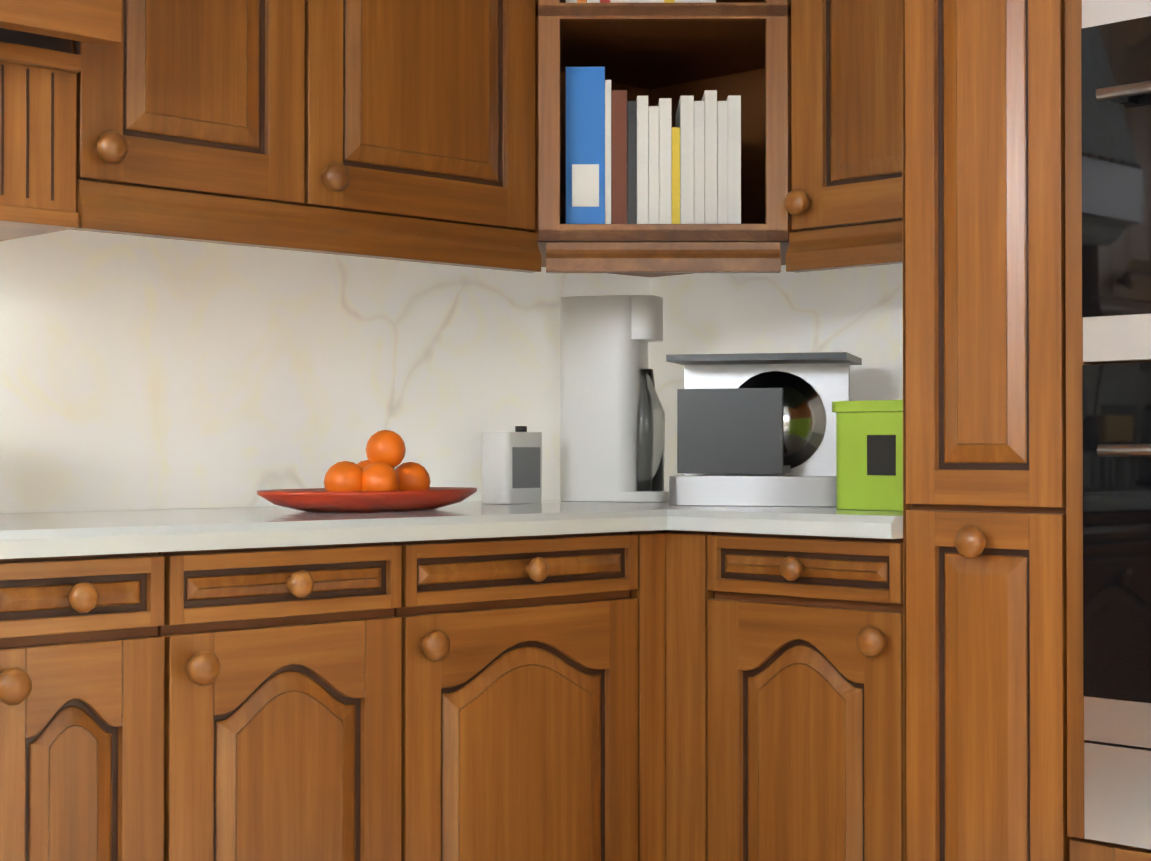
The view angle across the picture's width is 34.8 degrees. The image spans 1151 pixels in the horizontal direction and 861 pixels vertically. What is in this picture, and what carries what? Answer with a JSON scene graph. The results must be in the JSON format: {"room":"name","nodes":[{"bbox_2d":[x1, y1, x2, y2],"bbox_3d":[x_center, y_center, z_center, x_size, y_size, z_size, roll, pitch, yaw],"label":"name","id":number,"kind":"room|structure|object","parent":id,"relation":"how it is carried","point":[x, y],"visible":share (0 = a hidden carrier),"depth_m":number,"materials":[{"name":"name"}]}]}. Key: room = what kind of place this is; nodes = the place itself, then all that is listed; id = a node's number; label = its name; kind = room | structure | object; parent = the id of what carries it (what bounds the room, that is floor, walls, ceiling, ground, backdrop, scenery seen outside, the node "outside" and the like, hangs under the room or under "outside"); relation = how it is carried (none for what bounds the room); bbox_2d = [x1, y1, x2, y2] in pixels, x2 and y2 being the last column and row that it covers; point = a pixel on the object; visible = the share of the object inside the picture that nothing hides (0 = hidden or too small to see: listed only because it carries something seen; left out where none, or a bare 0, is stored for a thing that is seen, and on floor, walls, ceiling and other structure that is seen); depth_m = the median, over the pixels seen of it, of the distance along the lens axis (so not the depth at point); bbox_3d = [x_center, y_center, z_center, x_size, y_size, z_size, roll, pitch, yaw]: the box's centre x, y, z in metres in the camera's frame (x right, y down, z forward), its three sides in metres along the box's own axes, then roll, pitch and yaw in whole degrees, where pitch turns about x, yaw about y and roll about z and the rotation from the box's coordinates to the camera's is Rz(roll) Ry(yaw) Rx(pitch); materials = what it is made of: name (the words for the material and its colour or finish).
{"room":"kitchen","nodes":[
{"label":"kitchen","id":0,"kind":"room"},
{"bbox_2d":[20,499,555,512],"bbox_3d":[-1.262,-0.098,2.904,4.270,2.300,0.250,1,-1,-45],"label":"wall","id":1,"kind":"structure","parent":0,"point":[220,507],"depth_m":3.28,"materials":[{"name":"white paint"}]},
{"bbox_2d":[0,0,121,240],"bbox_3d":[-1.154,-0.777,2.497,0.938,0.943,0.474,1,-1,-45],"label":"range hood","id":2,"kind":"object","parent":1,"relation":"attached to","point":[38,100],"visible":1,"depth_m":2.69,"materials":[{"name":"brown wood"}]},
{"bbox_2d":[0,0,540,272],"bbox_3d":[-0.512,-0.769,3.192,0.946,0.943,0.385,1,-1,-45],"label":"upper cabinet","id":3,"kind":"object","parent":1,"relation":"attached to","point":[400,130],"visible":1,"depth_m":3.06,"materials":[{"name":"brown wood"}]},
{"bbox_2d":[0,229,651,512],"bbox_3d":[-1.169,-0.218,2.816,3.761,0.703,0.006,1,-1,-45],"label":"backsplash","id":4,"kind":"structure","parent":1,"relation":"attached to","point":[136,373],"depth_m":3.37,"materials":[{"name":"white stone"}]},
{"bbox_2d":[529,0,796,277],"bbox_3d":[0.165,-0.763,3.660,0.668,0.943,0.668,1,-1,-45],"label":"corner shelves","id":5,"kind":"object","parent":1,"relation":"attached to","point":[655,52],"visible":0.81,"depth_m":3.42,"materials":[{"name":"brown wood"}]},
{"bbox_2d":[566,0,715,2],"bbox_3d":[0.124,-0.932,3.567,0.284,0.280,0.190,0,-1,0],"label":"books","id":6,"kind":"object","parent":5,"relation":"in","point":[642,1],"depth_m":3.47,"materials":[{"name":"white paper"}]},
{"bbox_2d":[566,67,740,223],"bbox_3d":[0.148,-0.529,3.567,0.331,0.315,0.201,0,-1,0],"label":"books","id":7,"kind":"object","parent":5,"relation":"in","point":[638,161],"visible":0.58,"depth_m":3.47,"materials":[{"name":"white paper"}]},
{"bbox_2d":[652,263,902,490],"bbox_3d":[0.566,-0.112,3.730,0.006,0.513,1.080,1,-1,-45],"label":"backsplash","id":8,"kind":"structure","parent":1,"relation":"attached to","point":[858,311],"depth_m":3.85,"materials":[{"name":"white stone"}]},
{"bbox_3d":[0.715,1.058,0.886,4.270,0.060,5.880,1,-1,-45],"label":"floor","id":9,"kind":"structure","parent":0,"visible":0},
{"bbox_2d":[0,552,164,860],"bbox_3d":[-0.866,0.609,2.657,0.282,0.879,0.643,1,-1,-45],"label":"base cabinet","id":10,"kind":"object","parent":9,"relation":"on","point":[82,657],"visible":1,"depth_m":2.47,"materials":[{"name":"brown wood"}]},
{"bbox_2d":[158,542,401,860],"bbox_3d":[-0.613,0.612,2.906,0.422,0.879,0.643,1,-1,-45],"label":"base cabinet","id":11,"kind":"object","parent":9,"relation":"on","point":[283,705],"visible":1,"depth_m":2.70,"materials":[{"name":"brown wood"}]},
{"bbox_2d":[394,531,637,860],"bbox_3d":[-0.271,0.616,3.243,0.532,0.879,0.643,1,-1,-45],"label":"base cabinet","id":12,"kind":"object","parent":9,"relation":"on","point":[519,698],"visible":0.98,"depth_m":3.04,"materials":[{"name":"brown wood"}]},
{"bbox_2d":[630,530,664,860],"bbox_3d":[0.039,0.617,3.357,0.065,0.879,0.280,1,-1,-45],"label":"filler panel","id":13,"kind":"object","parent":9,"relation":"on","point":[649,593],"visible":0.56,"depth_m":3.26,"materials":[{"name":"brown wood"}]},
{"bbox_2d":[656,530,714,860],"bbox_3d":[0.338,0.620,3.530,0.598,0.879,0.290,1,-1,-45],"label":"post","id":14,"kind":"object","parent":9,"relation":"on","point":[688,594],"visible":0.22,"depth_m":3.25,"materials":[{"name":"brown wood"}]},
{"bbox_2d":[707,532,903,860],"bbox_3d":[0.571,0.616,3.261,0.643,0.879,0.415,1,-1,-45],"label":"base cabinet","id":15,"kind":"object","parent":9,"relation":"on","point":[805,751],"visible":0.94,"depth_m":3.06,"materials":[{"name":"brown wood"}]},
{"bbox_2d":[902,0,1074,860],"bbox_3d":[0.820,-0.090,3.017,0.643,2.285,0.288,1,-1,-45],"label":"tall cabinet","id":16,"kind":"object","parent":9,"relation":"on","point":[984,475],"visible":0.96,"depth_m":2.82,"materials":[{"name":"brown wood"}]},
{"bbox_2d":[1064,0,1150,860],"bbox_3d":[1.129,-0.093,2.697,0.652,2.285,0.597,1,-1,-45],"label":"tall cabinet","id":17,"kind":"object","parent":9,"relation":"on","point":[1108,296],"visible":1,"depth_m":2.66,"materials":[{"name":"brown wood"}]},
{"bbox_3d":[-1.631,0.601,1.922,0.684,0.879,0.615,1,-1,-45],"label":"dishwasher","id":18,"kind":"object","parent":9,"relation":"on","visible":0},
{"bbox_2d":[0,499,675,558],"bbox_3d":[-0.944,0.150,2.580,3.766,0.036,0.650,1,-1,-45],"label":"countertop","id":19,"kind":"structure","parent":18,"relation":"on","point":[42,534],"depth_m":2.80,"materials":[{"name":"white stone"}]},
{"bbox_2d":[257,430,476,511],"bbox_3d":[-0.355,0.068,3.186,0.458,0.140,0.261,1,-1,-45],"label":"dish","id":20,"kind":"object","parent":19,"relation":"on","point":[376,482],"visible":1,"depth_m":3.12,"materials":[{"name":"red ceramic"}]},
{"bbox_2d":[482,426,541,503],"bbox_3d":[-0.125,0.067,3.623,0.071,0.152,0.120,0,-1,35],"label":"canister","id":21,"kind":"object","parent":19,"relation":"on","point":[511,467],"visible":1,"depth_m":3.58,"materials":[{"name":"white"}]},
{"bbox_2d":[560,295,668,501],"bbox_3d":[0.088,-0.065,3.797,0.230,0.420,0.125,0,-1,20],"label":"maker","id":22,"kind":"object","parent":19,"relation":"on","point":[612,430],"visible":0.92,"depth_m":3.74,"materials":[{"name":"white plastic"}]},
{"bbox_2d":[676,505,902,538],"bbox_3d":[0.562,0.159,3.287,0.628,0.036,0.459,1,-1,-45],"label":"countertop","id":23,"kind":"structure","parent":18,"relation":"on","point":[831,521],"depth_m":3.08,"materials":[{"name":"white stone"}]},
{"bbox_2d":[666,352,861,505],"bbox_3d":[0.369,0.000,3.550,0.340,0.285,0.250,0,-1,15],"label":"food slicer","id":24,"kind":"object","parent":23,"relation":"on","point":[756,429],"visible":0.85,"depth_m":3.46,"materials":[{"name":"silver metal"}]},
{"bbox_2d":[832,400,902,510],"bbox_3d":[0.622,0.044,3.264,0.270,0.190,0.230,1,-1,-45],"label":"canister","id":25,"kind":"object","parent":23,"relation":"on","point":[869,454],"visible":0.31,"depth_m":3.19,"materials":[{"name":"green"}]},
{"bbox_3d":[2.146,-0.105,2.312,0.250,2.300,5.380,1,-1,-45],"label":"wall","id":26,"kind":"structure","parent":0,"visible":0},
{"bbox_2d":[785,0,901,272],"bbox_3d":[0.654,-0.767,3.366,0.385,0.943,0.428,1,-1,-45],"label":"upper cabinet","id":27,"kind":"object","parent":26,"relation":"attached to","point":[843,202],"visible":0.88,"depth_m":3.32,"materials":[{"name":"brown wood"}]}
]}

